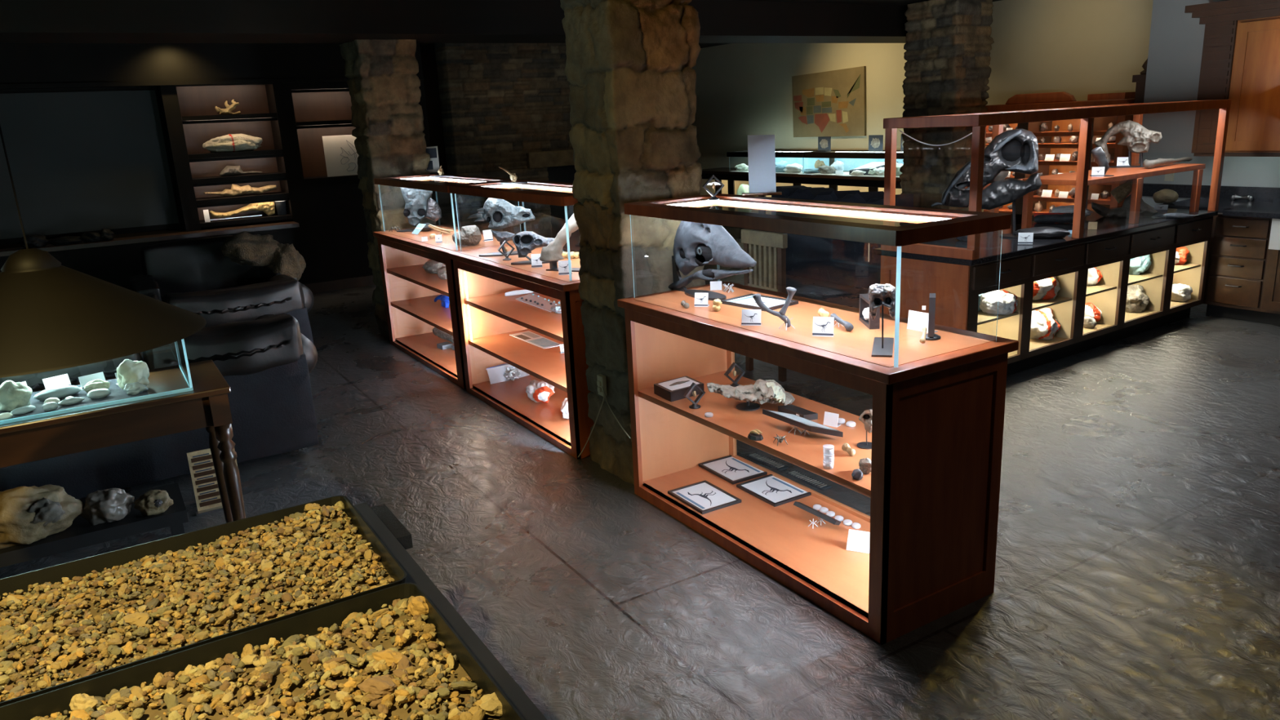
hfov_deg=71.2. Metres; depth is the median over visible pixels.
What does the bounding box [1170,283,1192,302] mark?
rock
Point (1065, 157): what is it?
label card
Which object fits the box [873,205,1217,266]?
countertop
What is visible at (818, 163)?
rock
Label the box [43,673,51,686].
pebble
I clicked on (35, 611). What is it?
pebble
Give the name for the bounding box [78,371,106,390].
label card
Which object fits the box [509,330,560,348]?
leaflet
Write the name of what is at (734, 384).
frame
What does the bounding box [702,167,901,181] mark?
countertop
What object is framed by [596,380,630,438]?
power cord
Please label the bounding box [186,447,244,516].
vent
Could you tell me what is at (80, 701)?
stone
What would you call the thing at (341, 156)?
drawing
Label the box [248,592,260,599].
pebble
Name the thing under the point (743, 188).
rock
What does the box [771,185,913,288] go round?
base cabinet
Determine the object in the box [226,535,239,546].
pebble
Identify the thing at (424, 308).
shelf
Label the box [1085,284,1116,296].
shelf
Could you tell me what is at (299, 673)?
gravel
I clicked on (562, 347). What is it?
label card
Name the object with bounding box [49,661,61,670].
pebble
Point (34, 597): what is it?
pebble
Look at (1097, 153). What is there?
bone
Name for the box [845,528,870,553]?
label card
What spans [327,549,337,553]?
pebble
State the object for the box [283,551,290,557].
pebble
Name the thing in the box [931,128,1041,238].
skull
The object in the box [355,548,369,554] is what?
pebble
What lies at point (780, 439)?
spider
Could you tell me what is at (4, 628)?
pebble
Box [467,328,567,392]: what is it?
shelf
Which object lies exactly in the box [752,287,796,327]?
bone
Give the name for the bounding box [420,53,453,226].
wall
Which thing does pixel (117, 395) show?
case
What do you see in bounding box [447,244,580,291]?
countertop
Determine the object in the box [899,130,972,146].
rope
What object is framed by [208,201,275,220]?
bone
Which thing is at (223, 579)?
pebble
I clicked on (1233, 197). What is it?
bone
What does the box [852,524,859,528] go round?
dome
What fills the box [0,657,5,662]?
pebble
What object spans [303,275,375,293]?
baseboard
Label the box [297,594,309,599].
pebble
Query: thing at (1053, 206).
fossil
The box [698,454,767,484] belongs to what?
framed print
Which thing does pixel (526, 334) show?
picture
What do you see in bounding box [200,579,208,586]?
pebble
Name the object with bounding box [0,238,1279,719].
floor
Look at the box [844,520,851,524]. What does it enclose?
dome
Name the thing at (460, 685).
pebble
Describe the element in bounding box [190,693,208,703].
pebble
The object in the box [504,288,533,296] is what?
paper packet
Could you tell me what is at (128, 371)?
crystal
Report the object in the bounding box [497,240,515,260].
frame
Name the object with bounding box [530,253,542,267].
label card
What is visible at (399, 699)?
pebble
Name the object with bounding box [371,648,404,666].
stone
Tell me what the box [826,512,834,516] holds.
dome
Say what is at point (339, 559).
pebble
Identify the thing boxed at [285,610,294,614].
pebble
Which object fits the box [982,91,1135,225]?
display shelves
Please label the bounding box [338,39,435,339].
stone pillar
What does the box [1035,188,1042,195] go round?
fossil
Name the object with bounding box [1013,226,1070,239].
slab
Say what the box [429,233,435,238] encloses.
brown claw
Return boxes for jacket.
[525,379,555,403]
[560,397,568,418]
[977,293,984,311]
[979,289,1017,315]
[1030,306,1061,339]
[1032,276,1060,300]
[1049,204,1093,216]
[1084,302,1102,321]
[1086,266,1102,285]
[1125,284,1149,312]
[1128,254,1151,275]
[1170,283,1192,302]
[1174,246,1189,265]
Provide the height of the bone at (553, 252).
0.307 m
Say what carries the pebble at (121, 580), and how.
on the gravel at (28, 658)
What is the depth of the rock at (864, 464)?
2.98 m
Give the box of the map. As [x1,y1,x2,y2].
[791,66,866,137]
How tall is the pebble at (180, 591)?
0.019 m
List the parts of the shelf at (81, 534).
leg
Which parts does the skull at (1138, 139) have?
post, post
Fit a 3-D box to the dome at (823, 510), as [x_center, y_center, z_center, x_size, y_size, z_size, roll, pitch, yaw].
[0.769,0.625,3.739,0.036,0.017,0.037,-12,17,-30]
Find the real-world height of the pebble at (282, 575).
0.016 m
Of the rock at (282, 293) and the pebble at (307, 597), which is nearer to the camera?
the pebble at (307, 597)
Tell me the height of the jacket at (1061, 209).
0.094 m
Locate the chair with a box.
[741,228,787,382]
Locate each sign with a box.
[411,222,432,234]
[426,146,439,173]
[742,134,782,196]
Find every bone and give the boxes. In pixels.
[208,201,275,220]
[539,213,580,271]
[711,298,722,311]
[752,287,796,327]
[817,307,853,331]
[841,442,855,456]
[1034,213,1073,223]
[1089,146,1114,176]
[1091,181,1158,217]
[1143,156,1191,168]
[1231,195,1253,200]
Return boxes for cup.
[274,200,286,215]
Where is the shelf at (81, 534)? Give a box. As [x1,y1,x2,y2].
[0,482,188,567]
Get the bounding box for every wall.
[0,43,439,289]
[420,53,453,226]
[434,43,580,251]
[691,0,1153,195]
[1138,0,1279,213]
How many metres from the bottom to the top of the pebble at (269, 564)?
0.019 m
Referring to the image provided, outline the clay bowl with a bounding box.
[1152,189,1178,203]
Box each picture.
[515,334,530,339]
[522,331,540,337]
[528,337,558,346]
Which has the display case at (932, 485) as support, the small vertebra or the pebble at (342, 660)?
the small vertebra
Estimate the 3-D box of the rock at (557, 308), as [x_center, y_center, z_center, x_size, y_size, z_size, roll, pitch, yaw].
[-0.473,-0.296,5.176,0.083,0.042,0.112,-12,17,-30]
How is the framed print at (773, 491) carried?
on the display case at (932, 485)
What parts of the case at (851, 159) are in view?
canopy frame, deck panel, glass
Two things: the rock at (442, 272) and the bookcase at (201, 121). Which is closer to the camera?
the rock at (442, 272)
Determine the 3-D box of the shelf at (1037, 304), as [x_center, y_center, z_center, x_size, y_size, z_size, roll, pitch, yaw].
[2.488,-0.388,5.840,0.493,0.014,0.410,-13,18,-32]
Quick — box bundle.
[427,224,453,234]
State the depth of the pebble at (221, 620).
1.89 m
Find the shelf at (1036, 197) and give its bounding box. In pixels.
[1033,193,1111,203]
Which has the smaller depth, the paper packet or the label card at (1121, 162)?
the paper packet
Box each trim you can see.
[0,75,425,88]
[0,221,299,256]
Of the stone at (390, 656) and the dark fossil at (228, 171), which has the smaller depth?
the stone at (390, 656)
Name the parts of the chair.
leg, rail, rail, leg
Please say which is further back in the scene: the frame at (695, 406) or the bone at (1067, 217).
the bone at (1067, 217)
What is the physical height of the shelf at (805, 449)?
0.026 m
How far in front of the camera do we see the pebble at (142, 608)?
1.95 m
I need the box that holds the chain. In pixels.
[561,251,579,258]
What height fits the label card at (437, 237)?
0.055 m
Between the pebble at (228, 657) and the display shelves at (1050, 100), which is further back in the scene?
the display shelves at (1050, 100)
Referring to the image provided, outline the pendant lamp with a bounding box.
[0,124,206,377]
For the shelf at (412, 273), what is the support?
attached to the display case at (410, 292)
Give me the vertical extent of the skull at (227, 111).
0.157 m
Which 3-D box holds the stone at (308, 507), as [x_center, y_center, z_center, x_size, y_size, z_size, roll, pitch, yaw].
[-0.889,0.400,2.424,0.052,0.025,0.038,-4,15,-2]
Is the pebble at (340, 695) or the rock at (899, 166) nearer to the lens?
the pebble at (340, 695)
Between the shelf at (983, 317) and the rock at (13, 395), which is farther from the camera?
the shelf at (983, 317)
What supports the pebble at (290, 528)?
on the gravel at (28, 658)
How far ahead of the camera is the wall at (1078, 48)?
10.49 m
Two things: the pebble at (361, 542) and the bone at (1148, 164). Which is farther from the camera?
the bone at (1148, 164)
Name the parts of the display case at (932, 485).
panel, rail, rail, panel, rail, glass, deck panel, canopy frame, frame, panel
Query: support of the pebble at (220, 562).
on the gravel at (28, 658)
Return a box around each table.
[0,360,245,522]
[964,163,1205,228]
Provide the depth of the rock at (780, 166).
11.69 m
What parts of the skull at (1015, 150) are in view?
rod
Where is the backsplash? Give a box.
[1142,182,1279,202]
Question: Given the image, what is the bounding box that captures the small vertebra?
[680,300,689,308]
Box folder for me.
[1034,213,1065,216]
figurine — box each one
[430,165,453,177]
[498,166,527,183]
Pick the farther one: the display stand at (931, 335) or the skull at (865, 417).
the skull at (865, 417)
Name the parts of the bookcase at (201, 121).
shelf, shelf, shelf, shelf, shelf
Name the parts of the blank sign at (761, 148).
panel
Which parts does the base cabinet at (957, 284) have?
panel, frame, drawer, drawer, frame, drawer, drawer, drawer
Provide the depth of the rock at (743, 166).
12.39 m
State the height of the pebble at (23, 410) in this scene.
0.024 m
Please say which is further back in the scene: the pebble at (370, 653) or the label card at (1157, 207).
the label card at (1157, 207)
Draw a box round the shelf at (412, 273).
[386,263,448,297]
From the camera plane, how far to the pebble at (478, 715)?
1.54 m
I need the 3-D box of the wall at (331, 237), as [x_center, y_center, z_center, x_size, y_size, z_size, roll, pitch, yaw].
[-5.127,-1.814,9.032,6.100,2.670,0.500,-12,17,-30]
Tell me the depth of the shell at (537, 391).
5.42 m
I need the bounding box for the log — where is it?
[432,327,453,343]
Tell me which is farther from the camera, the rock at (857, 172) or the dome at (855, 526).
the rock at (857, 172)
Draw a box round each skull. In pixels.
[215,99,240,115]
[396,186,441,231]
[466,197,534,256]
[511,231,558,265]
[668,221,756,300]
[706,378,795,410]
[857,408,872,448]
[868,283,895,357]
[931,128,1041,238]
[1093,120,1162,168]
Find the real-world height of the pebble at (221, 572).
0.015 m
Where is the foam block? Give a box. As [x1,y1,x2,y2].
[436,341,453,350]
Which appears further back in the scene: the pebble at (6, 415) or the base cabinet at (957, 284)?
the base cabinet at (957, 284)
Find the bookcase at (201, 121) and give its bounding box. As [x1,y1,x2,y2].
[176,83,292,227]
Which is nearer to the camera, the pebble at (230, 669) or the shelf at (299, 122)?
the pebble at (230, 669)
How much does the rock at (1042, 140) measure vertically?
0.057 m
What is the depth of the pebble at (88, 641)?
1.83 m
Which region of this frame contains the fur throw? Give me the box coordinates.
[221,231,306,280]
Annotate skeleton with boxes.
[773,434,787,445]
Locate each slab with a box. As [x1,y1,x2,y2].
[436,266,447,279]
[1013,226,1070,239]
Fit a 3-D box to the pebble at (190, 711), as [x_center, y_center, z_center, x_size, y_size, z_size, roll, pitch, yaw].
[-0.796,0.625,1.580,0.016,0.018,0.041,-6,15,-12]
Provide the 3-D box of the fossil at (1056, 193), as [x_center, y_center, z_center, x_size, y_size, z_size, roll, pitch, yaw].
[4.053,-1.623,8.694,0.044,0.082,0.054,-4,15,-3]
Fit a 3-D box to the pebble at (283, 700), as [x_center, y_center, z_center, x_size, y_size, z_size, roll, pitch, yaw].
[-0.629,0.611,1.598,0.028,0.014,0.020,5,17,28]
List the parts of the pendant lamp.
cord, lamp shade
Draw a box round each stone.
[69,693,97,711]
[122,612,150,626]
[303,502,319,511]
[357,675,396,695]
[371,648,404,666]
[407,595,428,616]
[479,692,502,715]
[955,235,967,241]
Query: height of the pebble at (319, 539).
0.013 m
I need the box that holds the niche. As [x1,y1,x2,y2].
[291,88,355,177]
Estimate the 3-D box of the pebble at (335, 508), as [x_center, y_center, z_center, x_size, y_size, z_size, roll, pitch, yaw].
[-0.820,0.400,2.410,0.034,0.013,0.015,-8,16,-17]
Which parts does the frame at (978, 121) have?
post, rail, rail, post, post, rail, post, rail, post, rail, post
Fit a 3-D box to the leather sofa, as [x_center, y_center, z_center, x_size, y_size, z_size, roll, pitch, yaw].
[-2.939,0.233,4.587,2.411,0.736,0.991,-12,17,-30]
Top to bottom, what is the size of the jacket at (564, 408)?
0.114 m
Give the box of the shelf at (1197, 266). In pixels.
[1173,262,1200,273]
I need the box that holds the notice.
[1268,218,1279,249]
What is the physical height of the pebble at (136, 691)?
0.024 m
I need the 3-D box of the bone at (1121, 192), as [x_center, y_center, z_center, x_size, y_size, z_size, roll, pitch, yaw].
[3.518,-1.162,6.484,0.434,0.276,0.174,4,17,24]
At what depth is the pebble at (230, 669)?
1.70 m
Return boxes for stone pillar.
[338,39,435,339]
[560,0,705,484]
[899,0,994,212]
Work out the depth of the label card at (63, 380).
3.38 m
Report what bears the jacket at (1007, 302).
on the base cabinet at (957, 284)
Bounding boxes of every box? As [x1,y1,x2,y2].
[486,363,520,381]
[653,375,704,401]
[762,408,843,437]
[777,404,817,420]
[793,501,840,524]
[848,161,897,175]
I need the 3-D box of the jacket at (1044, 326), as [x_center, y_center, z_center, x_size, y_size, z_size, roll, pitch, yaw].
[2.643,-0.246,5.912,0.250,0.203,0.312,-1,15,8]
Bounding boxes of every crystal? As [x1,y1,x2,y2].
[83,378,110,392]
[116,359,149,389]
[123,382,148,395]
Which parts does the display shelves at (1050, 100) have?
panel, cornice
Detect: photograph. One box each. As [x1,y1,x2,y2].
[426,147,436,158]
[426,160,433,169]
[817,136,831,151]
[868,134,883,151]
[900,133,904,151]
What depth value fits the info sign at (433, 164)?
7.39 m
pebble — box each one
[0,412,13,420]
[0,625,10,632]
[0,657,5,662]
[6,595,20,606]
[9,404,35,415]
[12,594,27,600]
[28,595,38,599]
[30,609,38,619]
[30,625,39,636]
[30,715,39,719]
[36,593,47,600]
[36,608,58,618]
[41,401,57,411]
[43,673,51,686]
[44,397,59,403]
[46,592,54,598]
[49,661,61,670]
[52,601,61,607]
[53,620,64,626]
[55,639,64,644]
[57,397,84,405]
[60,618,75,626]
[62,652,77,663]
[63,604,75,611]
[66,598,75,603]
[69,655,78,661]
[72,576,83,582]
[72,598,83,604]
[72,608,82,617]
[73,594,79,600]
[81,619,94,625]
[81,665,97,677]
[84,638,93,644]
[103,572,114,577]
[104,710,127,719]
[105,638,124,645]
[107,644,117,652]
[107,646,121,655]
[115,576,124,584]
[117,583,128,594]
[130,685,147,702]
[137,604,147,612]
[141,557,154,566]
[144,598,152,604]
[152,564,163,568]
[153,617,169,626]
[157,619,169,627]
[162,609,173,616]
[164,693,178,711]
[168,596,178,604]
[173,582,182,588]
[177,588,184,594]
[184,703,195,719]
[185,560,203,565]
[189,591,204,596]
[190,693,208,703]
[193,669,203,677]
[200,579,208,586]
[204,691,212,697]
[206,591,221,599]
[208,562,215,568]
[209,697,220,709]
[213,614,226,625]
[215,556,224,568]
[218,570,229,575]
[218,667,233,676]
[219,577,228,582]
[221,690,234,703]
[222,653,235,665]
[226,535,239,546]
[228,591,239,606]
[239,590,250,596]
[240,654,257,664]
[243,577,252,584]
[243,612,249,617]
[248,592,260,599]
[251,714,268,719]
[253,660,263,666]
[253,705,263,715]
[256,696,266,706]
[258,524,265,529]
[260,559,266,565]
[261,561,273,571]
[262,693,274,712]
[266,594,275,602]
[269,715,276,719]
[271,592,283,600]
[274,571,285,581]
[280,634,301,648]
[280,697,291,706]
[282,555,290,561]
[282,640,293,646]
[283,526,293,534]
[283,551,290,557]
[284,644,296,648]
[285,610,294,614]
[288,513,294,518]
[293,532,302,537]
[293,568,305,574]
[294,511,303,518]
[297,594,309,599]
[311,521,319,529]
[314,715,324,719]
[315,537,323,542]
[320,523,331,529]
[321,507,329,515]
[322,657,346,666]
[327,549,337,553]
[331,522,341,528]
[331,634,342,642]
[332,506,342,511]
[333,555,342,563]
[333,578,342,588]
[335,690,349,701]
[342,626,352,636]
[342,701,352,712]
[343,653,359,666]
[344,558,354,566]
[349,537,356,543]
[355,540,363,545]
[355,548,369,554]
[363,649,377,662]
[364,549,372,561]
[366,693,382,702]
[368,565,377,570]
[368,607,389,621]
[373,658,386,671]
[391,598,400,606]
[392,668,408,678]
[395,694,408,703]
[398,600,408,611]
[398,655,409,669]
[436,687,449,697]
[446,653,454,669]
[449,680,477,690]
[471,709,485,719]
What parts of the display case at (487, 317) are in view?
panel, rail, canopy frame, deck panel, rail, panel, glass, frame, panel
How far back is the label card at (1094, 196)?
8.28 m
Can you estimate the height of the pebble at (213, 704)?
0.016 m
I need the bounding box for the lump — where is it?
[79,488,134,525]
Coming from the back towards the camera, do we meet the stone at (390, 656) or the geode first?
the geode
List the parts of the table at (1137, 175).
cross rail, leg, leg, leg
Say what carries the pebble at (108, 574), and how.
on the gravel at (28, 658)
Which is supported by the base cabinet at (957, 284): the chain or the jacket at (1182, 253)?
the jacket at (1182, 253)
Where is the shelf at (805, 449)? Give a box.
[638,370,871,497]
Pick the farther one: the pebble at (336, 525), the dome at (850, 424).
the dome at (850, 424)
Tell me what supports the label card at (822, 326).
on the display case at (932, 485)
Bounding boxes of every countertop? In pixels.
[373,224,514,257]
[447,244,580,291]
[617,281,1018,384]
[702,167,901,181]
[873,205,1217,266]
[1142,182,1279,218]
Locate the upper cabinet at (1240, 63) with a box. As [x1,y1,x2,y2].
[1184,0,1279,156]
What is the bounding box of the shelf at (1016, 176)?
[1004,174,1111,182]
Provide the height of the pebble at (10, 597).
0.023 m
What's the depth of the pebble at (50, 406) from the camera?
3.10 m
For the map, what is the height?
0.822 m
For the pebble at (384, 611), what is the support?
on the gravel at (299, 673)
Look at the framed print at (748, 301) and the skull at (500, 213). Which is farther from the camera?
the skull at (500, 213)
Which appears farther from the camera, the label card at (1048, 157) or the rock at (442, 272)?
the label card at (1048, 157)
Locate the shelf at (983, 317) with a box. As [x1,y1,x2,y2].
[977,310,1018,324]
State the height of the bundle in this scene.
0.104 m
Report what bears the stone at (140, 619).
on the gravel at (28, 658)
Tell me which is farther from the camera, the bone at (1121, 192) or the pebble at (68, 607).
the bone at (1121, 192)
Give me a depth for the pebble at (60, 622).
1.90 m
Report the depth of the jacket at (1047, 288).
5.73 m
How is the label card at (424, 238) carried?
on the display case at (410, 292)
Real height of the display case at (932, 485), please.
1.334 m
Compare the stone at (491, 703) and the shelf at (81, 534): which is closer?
the stone at (491, 703)
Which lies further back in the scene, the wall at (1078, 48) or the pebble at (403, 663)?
the wall at (1078, 48)
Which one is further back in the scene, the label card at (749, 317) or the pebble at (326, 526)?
the label card at (749, 317)
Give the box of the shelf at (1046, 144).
[984,142,1115,146]
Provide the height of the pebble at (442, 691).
0.018 m
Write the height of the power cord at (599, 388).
0.424 m
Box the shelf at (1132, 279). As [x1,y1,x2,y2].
[1128,272,1162,285]
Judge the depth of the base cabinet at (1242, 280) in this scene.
6.59 m
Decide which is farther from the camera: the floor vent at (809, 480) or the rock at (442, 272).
the rock at (442, 272)
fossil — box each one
[202,133,262,152]
[204,184,276,196]
[219,165,262,176]
[388,226,400,231]
[985,137,991,142]
[987,125,992,131]
[1034,200,1042,212]
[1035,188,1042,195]
[1048,204,1055,212]
[1054,189,1059,196]
[1067,123,1072,131]
[1067,187,1075,197]
[1100,190,1109,199]
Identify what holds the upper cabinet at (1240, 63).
attached to the wall at (1176, 38)
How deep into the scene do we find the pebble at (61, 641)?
1.83 m
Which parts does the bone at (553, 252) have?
post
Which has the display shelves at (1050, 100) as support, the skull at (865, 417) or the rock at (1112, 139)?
the rock at (1112, 139)
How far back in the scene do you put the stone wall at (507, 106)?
10.63 m
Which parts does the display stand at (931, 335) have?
frame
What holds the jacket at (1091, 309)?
in the base cabinet at (957, 284)
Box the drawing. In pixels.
[322,134,359,177]
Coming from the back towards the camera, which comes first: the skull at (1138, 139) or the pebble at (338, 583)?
the skull at (1138, 139)
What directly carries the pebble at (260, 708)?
on the gravel at (299, 673)
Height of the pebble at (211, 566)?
0.014 m
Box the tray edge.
[353,502,546,719]
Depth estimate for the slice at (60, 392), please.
3.23 m
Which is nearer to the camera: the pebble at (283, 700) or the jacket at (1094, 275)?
the pebble at (283, 700)
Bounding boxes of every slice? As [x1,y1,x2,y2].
[33,385,81,400]
[86,388,111,399]
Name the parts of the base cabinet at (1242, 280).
handle, drawer, handle, drawer, handle, drawer, handle, drawer, door frame, cabinet door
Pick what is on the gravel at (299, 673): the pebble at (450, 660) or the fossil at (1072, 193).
the pebble at (450, 660)
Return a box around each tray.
[0,495,407,706]
[0,582,524,719]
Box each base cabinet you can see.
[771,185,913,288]
[873,205,1217,376]
[1203,213,1279,325]
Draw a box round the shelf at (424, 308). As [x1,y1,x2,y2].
[391,294,453,335]
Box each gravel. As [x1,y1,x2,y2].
[0,501,395,702]
[37,595,498,719]
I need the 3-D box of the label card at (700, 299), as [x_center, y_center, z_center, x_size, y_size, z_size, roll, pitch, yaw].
[0.255,-0.250,3.689,0.057,0.057,0.032,2,16,18]
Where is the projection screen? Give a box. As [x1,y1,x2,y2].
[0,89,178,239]
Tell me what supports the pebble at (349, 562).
on the gravel at (28, 658)
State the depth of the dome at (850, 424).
3.44 m
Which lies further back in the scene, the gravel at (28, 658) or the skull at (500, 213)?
the skull at (500, 213)
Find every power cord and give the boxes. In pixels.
[577,386,604,457]
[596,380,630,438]
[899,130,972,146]
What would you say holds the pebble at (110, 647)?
on the gravel at (28, 658)
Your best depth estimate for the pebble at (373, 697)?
1.59 m
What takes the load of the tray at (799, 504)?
on the display case at (932, 485)
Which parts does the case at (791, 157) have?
deck panel, canopy frame, glass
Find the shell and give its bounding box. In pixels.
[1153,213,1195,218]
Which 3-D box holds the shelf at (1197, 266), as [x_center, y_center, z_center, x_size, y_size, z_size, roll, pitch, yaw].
[3.905,-0.706,6.757,0.468,0.014,0.410,-13,18,-32]
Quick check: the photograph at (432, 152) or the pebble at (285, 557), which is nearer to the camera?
the pebble at (285, 557)
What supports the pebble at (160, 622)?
on the gravel at (28, 658)
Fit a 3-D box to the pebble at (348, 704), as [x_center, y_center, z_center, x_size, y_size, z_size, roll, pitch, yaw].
[-0.517,0.611,1.580,0.016,0.012,0.034,1,15,13]
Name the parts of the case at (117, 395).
glass pane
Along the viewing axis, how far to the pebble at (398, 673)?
1.65 m
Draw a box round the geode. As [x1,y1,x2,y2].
[133,489,173,515]
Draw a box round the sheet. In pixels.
[515,293,560,311]
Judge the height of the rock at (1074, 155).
0.090 m
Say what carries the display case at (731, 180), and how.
on the floor
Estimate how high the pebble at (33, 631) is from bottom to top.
0.017 m
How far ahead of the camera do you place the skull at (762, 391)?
3.67 m
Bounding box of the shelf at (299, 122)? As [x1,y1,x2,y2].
[295,120,351,126]
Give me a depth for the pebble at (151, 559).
2.18 m
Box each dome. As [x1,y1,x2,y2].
[813,506,821,509]
[820,508,827,512]
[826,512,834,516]
[835,516,842,520]
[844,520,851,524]
[846,422,854,426]
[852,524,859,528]
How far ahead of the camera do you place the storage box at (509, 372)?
5.92 m
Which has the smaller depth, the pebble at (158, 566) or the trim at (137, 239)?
the pebble at (158, 566)
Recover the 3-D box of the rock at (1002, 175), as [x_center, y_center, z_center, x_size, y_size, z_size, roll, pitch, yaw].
[2.339,-1.247,5.933,0.284,0.138,0.090,-10,17,-25]
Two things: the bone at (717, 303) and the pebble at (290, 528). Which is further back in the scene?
the bone at (717, 303)
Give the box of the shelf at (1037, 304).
[1031,296,1071,311]
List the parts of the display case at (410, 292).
rail, panel, rail, panel, glass, canopy frame, deck panel, frame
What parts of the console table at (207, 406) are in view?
leg, leg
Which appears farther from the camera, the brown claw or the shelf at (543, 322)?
the brown claw
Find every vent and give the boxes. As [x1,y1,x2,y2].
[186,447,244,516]
[746,452,788,470]
[785,470,831,489]
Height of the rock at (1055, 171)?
0.088 m
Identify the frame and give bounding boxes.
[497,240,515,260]
[683,382,705,408]
[702,174,724,199]
[724,362,745,386]
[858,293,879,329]
[880,98,1231,260]
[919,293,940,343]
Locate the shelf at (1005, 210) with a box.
[983,206,1049,214]
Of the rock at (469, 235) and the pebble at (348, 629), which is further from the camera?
the rock at (469, 235)
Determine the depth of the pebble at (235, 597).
1.96 m
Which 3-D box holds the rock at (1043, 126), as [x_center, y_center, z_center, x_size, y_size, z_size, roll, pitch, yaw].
[3.925,-2.260,8.684,0.067,0.087,0.091,-1,15,8]
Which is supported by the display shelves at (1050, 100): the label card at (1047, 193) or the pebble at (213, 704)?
the label card at (1047, 193)
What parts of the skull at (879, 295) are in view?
rod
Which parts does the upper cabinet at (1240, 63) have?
crown moulding, door frame, cupboard door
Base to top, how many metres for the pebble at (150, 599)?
0.021 m
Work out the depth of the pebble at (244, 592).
1.98 m
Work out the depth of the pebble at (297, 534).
2.26 m
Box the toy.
[434,294,449,307]
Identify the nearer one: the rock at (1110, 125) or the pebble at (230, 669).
the pebble at (230, 669)
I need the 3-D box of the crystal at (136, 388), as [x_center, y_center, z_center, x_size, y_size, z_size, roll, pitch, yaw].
[-1.839,0.101,3.257,0.077,0.042,0.054,-12,17,-30]
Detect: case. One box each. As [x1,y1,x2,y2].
[0,338,193,424]
[373,173,521,389]
[447,179,594,459]
[617,193,1018,644]
[701,167,902,239]
[726,150,829,173]
[804,150,904,177]
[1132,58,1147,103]
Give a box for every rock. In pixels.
[0,380,32,411]
[0,484,84,548]
[128,234,297,301]
[140,274,314,359]
[422,259,445,273]
[452,225,481,245]
[550,305,561,313]
[734,163,748,170]
[736,183,749,195]
[775,160,790,172]
[783,163,803,173]
[800,167,819,173]
[814,159,825,168]
[817,164,836,173]
[831,160,844,173]
[850,169,866,175]
[858,457,871,474]
[867,166,878,175]
[875,167,884,175]
[895,162,903,176]
[990,171,1008,182]
[1003,124,1010,132]
[1038,154,1045,160]
[1040,122,1048,132]
[1040,137,1044,143]
[1051,168,1058,174]
[1053,124,1059,131]
[1053,136,1062,143]
[1055,153,1062,159]
[1069,136,1078,143]
[1071,151,1078,160]
[1083,316,1097,328]
[1107,122,1113,128]
[1107,135,1115,142]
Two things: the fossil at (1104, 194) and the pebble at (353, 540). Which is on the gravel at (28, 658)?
the pebble at (353, 540)
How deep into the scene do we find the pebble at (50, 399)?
3.16 m
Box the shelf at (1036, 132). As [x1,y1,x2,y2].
[985,130,1106,135]
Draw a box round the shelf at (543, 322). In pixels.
[463,292,563,342]
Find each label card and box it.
[42,373,71,389]
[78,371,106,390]
[203,209,210,222]
[421,236,427,241]
[435,234,442,243]
[482,229,493,241]
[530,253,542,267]
[558,260,572,275]
[559,343,564,353]
[694,293,708,306]
[710,280,721,290]
[741,309,761,325]
[812,316,834,337]
[822,411,839,426]
[835,169,843,174]
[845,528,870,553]
[906,310,928,333]
[1017,232,1033,244]
[1041,189,1052,197]
[1044,154,1054,160]
[1057,191,1068,198]
[1059,154,1071,161]
[1088,222,1097,229]
[1090,193,1099,199]
[1091,166,1104,177]
[1116,156,1129,166]
[1154,204,1168,211]
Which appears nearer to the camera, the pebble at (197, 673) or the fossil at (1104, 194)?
the pebble at (197, 673)
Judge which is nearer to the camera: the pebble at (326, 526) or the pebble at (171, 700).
the pebble at (171, 700)
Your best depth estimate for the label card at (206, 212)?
9.31 m
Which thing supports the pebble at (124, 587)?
on the gravel at (28, 658)
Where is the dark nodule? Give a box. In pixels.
[851,468,862,479]
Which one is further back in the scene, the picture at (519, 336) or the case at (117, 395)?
the picture at (519, 336)
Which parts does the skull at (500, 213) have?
rod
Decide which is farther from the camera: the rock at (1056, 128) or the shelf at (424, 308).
the rock at (1056, 128)
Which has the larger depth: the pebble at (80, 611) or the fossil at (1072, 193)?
the fossil at (1072, 193)
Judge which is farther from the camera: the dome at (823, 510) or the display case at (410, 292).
the display case at (410, 292)
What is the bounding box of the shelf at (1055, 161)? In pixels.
[1038,159,1114,164]
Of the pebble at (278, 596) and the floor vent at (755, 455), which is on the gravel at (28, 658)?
the pebble at (278, 596)
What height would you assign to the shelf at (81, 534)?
0.320 m
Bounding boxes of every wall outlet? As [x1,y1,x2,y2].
[596,373,607,396]
[1164,173,1174,181]
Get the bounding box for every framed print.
[667,480,741,514]
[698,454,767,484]
[720,293,798,311]
[736,474,811,506]
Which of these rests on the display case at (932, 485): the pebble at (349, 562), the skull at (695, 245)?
the skull at (695, 245)
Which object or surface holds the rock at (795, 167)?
on the case at (791, 157)

